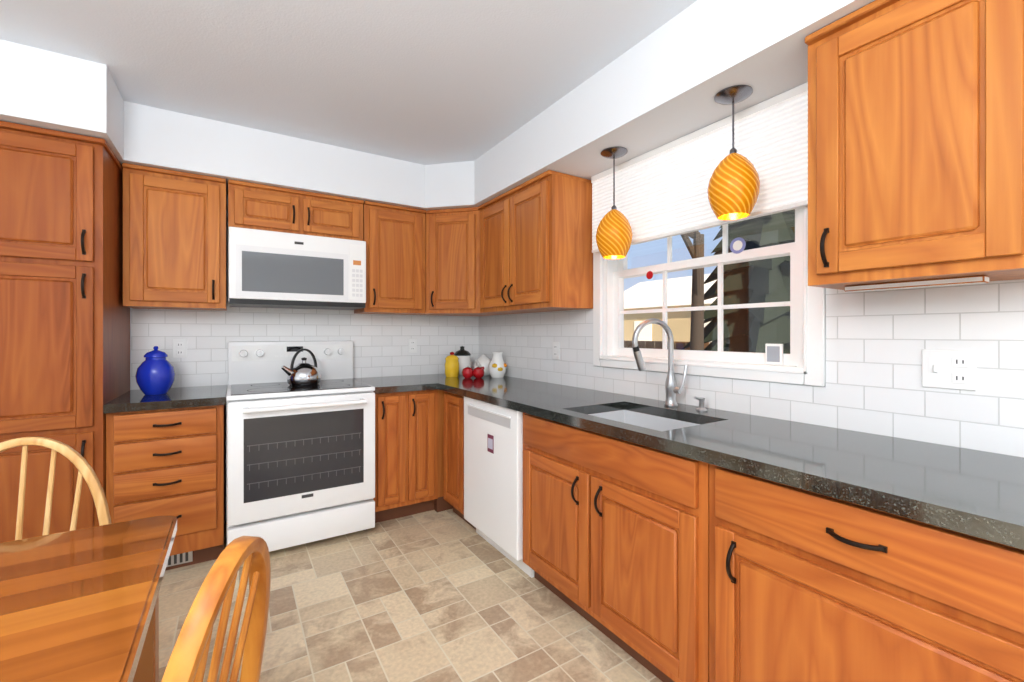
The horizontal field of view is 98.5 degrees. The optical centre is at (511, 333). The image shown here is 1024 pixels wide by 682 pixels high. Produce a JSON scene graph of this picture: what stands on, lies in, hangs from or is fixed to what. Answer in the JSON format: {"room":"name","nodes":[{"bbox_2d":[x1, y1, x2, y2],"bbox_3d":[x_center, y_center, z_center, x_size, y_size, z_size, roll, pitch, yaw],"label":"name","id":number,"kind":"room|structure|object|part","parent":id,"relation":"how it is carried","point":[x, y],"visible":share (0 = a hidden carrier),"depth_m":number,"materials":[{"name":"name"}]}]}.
{"room":"kitchen","nodes":[
{"label":"kitchen","id":0,"kind":"room"},
{"bbox_2d":[0,0,696,164],"bbox_3d":[-0.606,-1.266,-0.105,5.050,0.100,6.650,0,0,-32],"label":"ceiling","id":1,"kind":"structure","parent":0,"point":[426,82],"depth_m":1.94,"materials":[{"name":"white paint"}]},
{"bbox_2d":[0,0,874,210],"bbox_3d":[-0.645,-1.061,1.317,3.300,0.309,3.900,0,0,-32],"label":"soffit","id":2,"kind":"structure","parent":1,"relation":"attached to","point":[666,83],"depth_m":2.01,"materials":[{"name":"white paint"}]},
{"bbox_2d":[596,146,632,258],"bbox_3d":[0.510,-0.643,2.205,0.180,0.526,0.180,0,0,-32],"label":"pendant light","id":3,"kind":"object","parent":2,"relation":"hanging from","point":[615,152],"depth_m":2.15,"materials":[{"name":"orange glass"}]},
{"bbox_3d":[0.510,-0.498,2.205,0.180,0.236,0.180,0,0,-32],"label":"pendant light shade","id":4,"kind":"part","parent":3,"relation":"part of","materials":[{"name":"orange glass"}]},
{"bbox_2d":[707,85,759,219],"bbox_3d":[0.839,-0.674,1.673,0.180,0.462,0.180,0,0,-32],"label":"pendant light","id":5,"kind":"object","parent":2,"relation":"hanging from","point":[732,95],"depth_m":1.62,"materials":[{"name":"orange glass"}]},
{"bbox_3d":[0.839,-0.561,1.673,0.180,0.236,0.180,0,0,-32],"label":"pendant light shade","id":6,"kind":"part","parent":5,"relation":"part of","materials":[{"name":"orange glass"}]},
{"bbox_2d":[159,509,661,681],"bbox_3d":[-0.614,1.254,-0.140,4.800,0.061,6.400,0,0,-32],"label":"floor","id":7,"kind":"structure","parent":0,"point":[449,595],"depth_m":1.91,"materials":[{"name":"beige tile"}]},
{"bbox_2d":[0,437,110,539],"bbox_3d":[-1.328,0.767,1.126,0.438,0.920,0.471,0,0,-32],"label":"chair","id":8,"kind":"object","parent":7,"relation":"on","point":[86,472],"visible":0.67,"depth_m":1.33,"materials":[{"name":"brown wood"}]},
{"bbox_2d":[0,121,129,542],"bbox_3d":[-2.322,0.161,2.153,0.622,2.126,0.694,0,0,-32],"label":"pantry cabinet","id":9,"kind":"object","parent":7,"relation":"on","point":[64,345],"visible":0.81,"depth_m":1.97,"materials":[{"name":"brown wood"}]},
{"bbox_2d":[0,516,176,681],"bbox_3d":[-0.864,0.849,0.389,0.800,0.750,1.360,0,0,-32],"label":"dining table","id":10,"kind":"object","parent":7,"relation":"on","point":[80,605],"visible":1,"depth_m":0.80,"materials":[{"name":"brown wood"}]},
{"bbox_2d":[106,405,224,570],"bbox_3d":[-1.879,0.800,2.455,0.468,0.848,0.654,0,0,-32],"label":"base cabinet","id":11,"kind":"object","parent":7,"relation":"on","point":[165,462],"visible":0.77,"depth_m":2.23,"materials":[{"name":"brown wood"}]},
{"bbox_2d":[103,385,226,413],"bbox_3d":[-1.875,0.354,2.458,0.478,0.040,0.640,0,0,-32],"label":"countertop","id":12,"kind":"structure","parent":11,"relation":"on","point":[172,398],"depth_m":2.26,"materials":[{"name":"stone"}]},
{"bbox_2d":[135,346,174,394],"bbox_3d":[-1.959,0.201,2.429,0.172,0.264,0.172,0,0,-32],"label":"ginger jar","id":13,"kind":"object","parent":12,"relation":"on","point":[155,373],"visible":1,"depth_m":2.38,"materials":[{"name":"blue ceramic"}]},
{"bbox_2d":[161,536,270,681],"bbox_3d":[-0.646,0.779,0.659,0.467,0.896,0.438,0,0,-10],"label":"chair","id":14,"kind":"object","parent":7,"relation":"on","point":[187,661],"visible":1,"depth_m":0.69,"materials":[{"name":"brown wood"}]},
{"bbox_2d":[226,341,374,551],"bbox_3d":[-1.311,0.639,2.736,0.766,1.170,0.768,0,0,-32],"label":"range","id":15,"kind":"object","parent":7,"relation":"on","point":[300,465],"visible":0.94,"depth_m":2.50,"materials":[{"name":"white metal"}]},
{"bbox_2d":[281,349,320,385],"bbox_3d":[-1.333,0.209,2.784,0.196,0.226,0.240,0,0,38],"label":"kettle","id":16,"kind":"object","parent":15,"relation":"on","point":[303,373],"visible":1,"depth_m":2.74,"materials":[{"name":"silver metal"}]},
{"bbox_2d":[373,389,437,522],"bbox_3d":[-0.834,0.800,3.114,0.435,0.848,0.654,0,0,-32],"label":"base cabinet","id":17,"kind":"object","parent":7,"relation":"on","point":[406,453],"visible":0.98,"depth_m":2.87,"materials":[{"name":"brown wood"}]},
{"bbox_2d":[353,375,440,393],"bbox_3d":[-0.843,0.354,3.107,0.420,0.040,0.640,0,0,-32],"label":"countertop","id":18,"kind":"structure","parent":17,"relation":"on","point":[390,384],"depth_m":2.94,"materials":[{"name":"stone"}]},
{"bbox_2d":[434,389,452,511],"bbox_3d":[-0.402,0.800,3.429,0.625,0.848,0.580,0,0,-32],"label":"base cabinet","id":19,"kind":"object","parent":7,"relation":"on","point":[441,504],"visible":0.04,"depth_m":3.03,"materials":[{"name":"brown wood"}]},
{"bbox_2d":[444,391,475,529],"bbox_3d":[-0.122,0.800,2.996,0.620,0.848,0.365,0,0,-32],"label":"base cabinet","id":20,"kind":"object","parent":7,"relation":"on","point":[453,450],"visible":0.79,"depth_m":2.81,"materials":[{"name":"brown wood"}]},
{"bbox_2d":[464,396,533,577],"bbox_3d":[0.128,0.801,2.580,0.633,0.846,0.598,0,0,-32],"label":"dishwasher","id":21,"kind":"object","parent":7,"relation":"on","point":[493,474],"visible":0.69,"depth_m":2.34,"materials":[{"name":"white plastic"}]},
{"bbox_2d":[523,410,708,681],"bbox_3d":[0.552,0.800,1.894,0.654,0.848,1.004,0,0,-32],"label":"base cabinet","id":22,"kind":"object","parent":7,"relation":"on","point":[616,540],"visible":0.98,"depth_m":1.58,"materials":[{"name":"brown wood"}]},
{"bbox_2d":[421,374,1023,549],"bbox_3d":[0.331,0.354,2.240,0.644,0.040,3.360,0,0,-32],"label":"countertop","id":23,"kind":"structure","parent":22,"relation":"on","point":[977,493],"depth_m":1.22,"materials":[{"name":"stone"}]},
{"bbox_2d":[445,352,458,376],"bbox_3d":[-0.462,0.237,3.401,0.112,0.192,0.112,0,0,-32],"label":"canister","id":24,"kind":"object","parent":23,"relation":"on","point":[452,365],"visible":1,"depth_m":3.36,"materials":[{"name":"yellow ceramic"}]},
{"bbox_2d":[454,346,471,374],"bbox_3d":[-0.401,0.217,3.557,0.150,0.232,0.150,0,0,-32],"label":"canister","id":25,"kind":"object","parent":23,"relation":"on","point":[462,355],"visible":0.75,"depth_m":3.50,"materials":[{"name":"white ceramic"}]},
{"bbox_2d":[462,367,472,377],"bbox_3d":[-0.330,0.288,3.295,0.087,0.090,0.087,0,0,-32],"label":"apple","id":26,"kind":"object","parent":23,"relation":"on","point":[467,372],"visible":0.98,"depth_m":3.26,"materials":[{"name":"red food"}]},
{"bbox_2d":[473,367,483,377],"bbox_3d":[-0.250,0.288,3.298,0.087,0.090,0.087,0,0,-32],"label":"apple","id":27,"kind":"object","parent":23,"relation":"on","point":[478,372],"visible":1,"depth_m":3.27,"materials":[{"name":"red food"}]},
{"bbox_2d":[473,354,490,375],"bbox_3d":[-0.232,0.249,3.503,0.170,0.168,0.252,0,0,23],"label":"teapot","id":28,"kind":"object","parent":23,"relation":"on","point":[483,361],"visible":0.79,"depth_m":3.45,"materials":[{"name":"white ceramic"}]},
{"bbox_2d":[489,352,506,377],"bbox_3d":[-0.107,0.239,3.365,0.139,0.188,0.180,0,0,-2],"label":"vase","id":29,"kind":"object","parent":23,"relation":"on","point":[497,366],"visible":1,"depth_m":3.31,"materials":[{"name":"white ceramic"}]},
{"bbox_2d":[588,410,699,430],"bbox_3d":[0.531,0.468,1.834,0.391,0.186,0.541,0,0,-32],"label":"sink basin","id":30,"kind":"object","parent":23,"relation":"in","point":[657,423],"visible":0.02,"depth_m":2.05,"materials":[{"name":"silver metal"}]},
{"bbox_2d":[632,318,687,406],"bbox_3d":[0.667,0.132,1.990,0.239,0.402,0.128,0,0,-32],"label":"faucet","id":31,"kind":"object","parent":23,"relation":"on","point":[672,389],"visible":1,"depth_m":2.01,"materials":[{"name":"silver metal"}]},
{"bbox_2d":[694,396,706,411],"bbox_3d":[0.812,0.302,1.899,0.059,0.063,0.044,0,0,-32],"label":"soap dispenser","id":32,"kind":"object","parent":23,"relation":"on","point":[702,405],"visible":1,"depth_m":1.89,"materials":[{"name":"silver metal"}]},
{"bbox_2d":[709,464,1023,681],"bbox_3d":[1.021,0.800,1.149,0.654,0.848,0.750,0,0,-32],"label":"base cabinet","id":33,"kind":"object","parent":7,"relation":"on","point":[806,586],"visible":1,"depth_m":1.01,"materials":[{"name":"brown wood"}]},
{"bbox_3d":[1.480,0.034,1.179,0.150,2.500,6.400,0,0,-32],"label":"wall","id":34,"kind":"structure","parent":0,"visible":0},
{"bbox_2d":[130,194,478,521],"bbox_3d":[-2.357,0.034,2.628,5.100,2.500,0.158,0,0,-32],"label":"wall","id":35,"kind":"structure","parent":34,"relation":"attached to","point":[380,341],"depth_m":3.06,"materials":[{"name":"tile"}]},
{"bbox_2d":[122,163,226,310],"bbox_3d":[-1.948,-0.525,2.584,0.461,0.758,0.364,0,0,-32],"label":"upper cabinet","id":36,"kind":"object","parent":35,"relation":"attached to","point":[174,240],"visible":1,"depth_m":2.45,"materials":[{"name":"brown wood"}]},
{"bbox_2d":[173,339,186,357],"bbox_3d":[-2.049,0.094,2.724,0.072,0.116,0.008,0,0,-32],"label":"electrical outlet","id":37,"kind":"object","parent":35,"relation":"attached to","point":[179,348],"visible":1,"depth_m":2.72,"materials":[{"name":"white plastic"}]},
{"bbox_2d":[228,179,363,240],"bbox_3d":[-1.414,-0.762,2.920,0.776,0.283,0.364,0,0,-32],"label":"upper cabinet","id":38,"kind":"object","parent":35,"relation":"attached to","point":[265,207],"visible":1,"depth_m":2.77,"materials":[{"name":"brown wood"}]},
{"bbox_2d":[229,227,365,309],"bbox_3d":[-1.403,-0.393,2.902,0.772,0.443,0.404,0,0,-32],"label":"microwave","id":39,"kind":"object","parent":38,"relation":"attached to","point":[271,269],"visible":1,"depth_m":2.71,"materials":[{"name":"white"}]},
{"bbox_2d":[354,201,425,314],"bbox_3d":[-0.893,-0.525,3.247,0.440,0.758,0.364,0,0,-32],"label":"upper cabinet","id":40,"kind":"object","parent":35,"relation":"attached to","point":[394,237],"visible":0.98,"depth_m":3.12,"materials":[{"name":"brown wood"}]},
{"bbox_2d":[408,338,416,352],"bbox_3d":[-0.792,0.098,3.515,0.072,0.116,0.008,0,0,-32],"label":"electrical outlet","id":41,"kind":"object","parent":35,"relation":"attached to","point":[412,345],"visible":1,"depth_m":3.51,"materials":[{"name":"white plastic"}]},
{"bbox_2d":[416,207,507,316],"bbox_3d":[-0.386,-0.525,3.417,0.617,0.758,0.617,0,0,-32],"label":"upper cabinet","id":42,"kind":"object","parent":35,"relation":"attached to","point":[456,312],"depth_m":3.20,"materials":[{"name":"brown wood"}]},
{"bbox_3d":[-0.438,-0.516,3.188,0.349,0.680,0.054,0,0,13],"label":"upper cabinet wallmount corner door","id":43,"kind":"part","parent":42,"relation":"part of","materials":[{"name":"brown wood"}]},
{"bbox_2d":[591,82,807,252],"bbox_3d":[0.775,-0.684,2.076,0.035,0.440,1.140,0,0,-32],"label":"window shade","id":44,"kind":"object","parent":34,"relation":"attached to","point":[661,192],"visible":0.75,"depth_m":1.94,"materials":[{"name":"white fabric"}]},
{"bbox_2d":[593,206,825,386],"bbox_3d":[0.874,-0.356,2.139,0.193,1.096,1.202,0,0,-32],"label":"window","id":45,"kind":"structure","parent":34,"relation":"in","point":[804,361],"depth_m":1.97,"materials":[{"name":"white wood"}]},
{"bbox_2d":[765,344,782,364],"bbox_3d":[1.055,0.084,1.777,0.014,0.084,0.065,0,0,-32],"label":"picture","id":46,"kind":"object","parent":45,"relation":"on","point":[773,354],"visible":0.94,"depth_m":1.77,"materials":[{"name":"white"}]},
{"bbox_2d":[479,279,1023,457],"bbox_3d":[0.748,0.088,2.195,0.008,0.568,3.899,0,0,-32],"label":"wall","id":47,"kind":"structure","parent":34,"relation":"attached to","point":[878,341],"depth_m":1.46,"materials":[{"name":"tile"}]},
{"bbox_2d":[478,170,592,313],"bbox_3d":[0.107,-0.525,2.873,0.364,0.758,0.846,0,0,-32],"label":"upper cabinet","id":48,"kind":"object","parent":47,"relation":"attached to","point":[536,254],"visible":1,"depth_m":2.58,"materials":[{"name":"brown wood"}]},
{"bbox_2d":[552,342,558,358],"bbox_3d":[0.289,0.113,2.908,0.008,0.116,0.072,0,0,-32],"label":"electrical outlet","id":49,"kind":"object","parent":47,"relation":"attached to","point":[555,350],"visible":1,"depth_m":2.91,"materials":[{"name":"white plastic"}]},
{"bbox_2d":[805,0,1023,291],"bbox_3d":[1.143,-0.516,1.227,0.364,0.776,0.470,0,0,-32],"label":"upper cabinet","id":50,"kind":"object","parent":47,"relation":"attached to","point":[915,143],"visible":1,"depth_m":1.13,"materials":[{"name":"brown wood"}]},
{"bbox_2d":[922,349,976,390],"bbox_3d":[1.293,0.107,1.309,0.012,0.116,0.118,0,0,-32],"label":"outlet","id":51,"kind":"object","parent":47,"relation":"attached to","point":[951,369],"visible":1,"depth_m":1.30,"materials":[{"name":"white plastic"}]},
{"label":"outside","id":52,"kind":"structure","parent":0,"visible":0},
{"bbox_3d":[28.301,1.774,33.664,79.840,0.100,100.000,0,0,-32],"label":"ground","id":53,"kind":"structure","parent":52,"visible":0},
{"bbox_2d":[624,341,708,349],"bbox_3d":[8.610,1.024,14.152,0.040,1.400,19.960,0,0,-32],"label":"fence","id":54,"kind":"object","parent":53,"relation":"on","point":[678,346],"depth_m":18.33,"materials":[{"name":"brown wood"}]},
{"bbox_2d":[624,274,717,343],"bbox_3d":[11.356,-0.826,24.768,8.800,5.100,10.800,0,0,-32],"label":"house","id":55,"kind":"structure","parent":53,"relation":"on","point":[671,295],"depth_m":23.81,"materials":[{"name":"beige"}]},
{"bbox_2d":[681,231,703,350],"bbox_3d":[2.269,-1.900,8.611,3.068,7.257,3.878,0,0,-32],"label":"tree","id":56,"kind":"object","parent":53,"relation":"on","point":[694,345],"depth_m":8.75,"materials":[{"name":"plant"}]},
{"bbox_2d":[683,209,794,353],"bbox_3d":[6.854,-3.379,11.444,4.642,10.205,4.710,0,0,-32],"label":"evergreen","id":57,"kind":"object","parent":53,"relation":"on","point":[755,226],"depth_m":10.86,"materials":[{"name":"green plant"}]}
]}

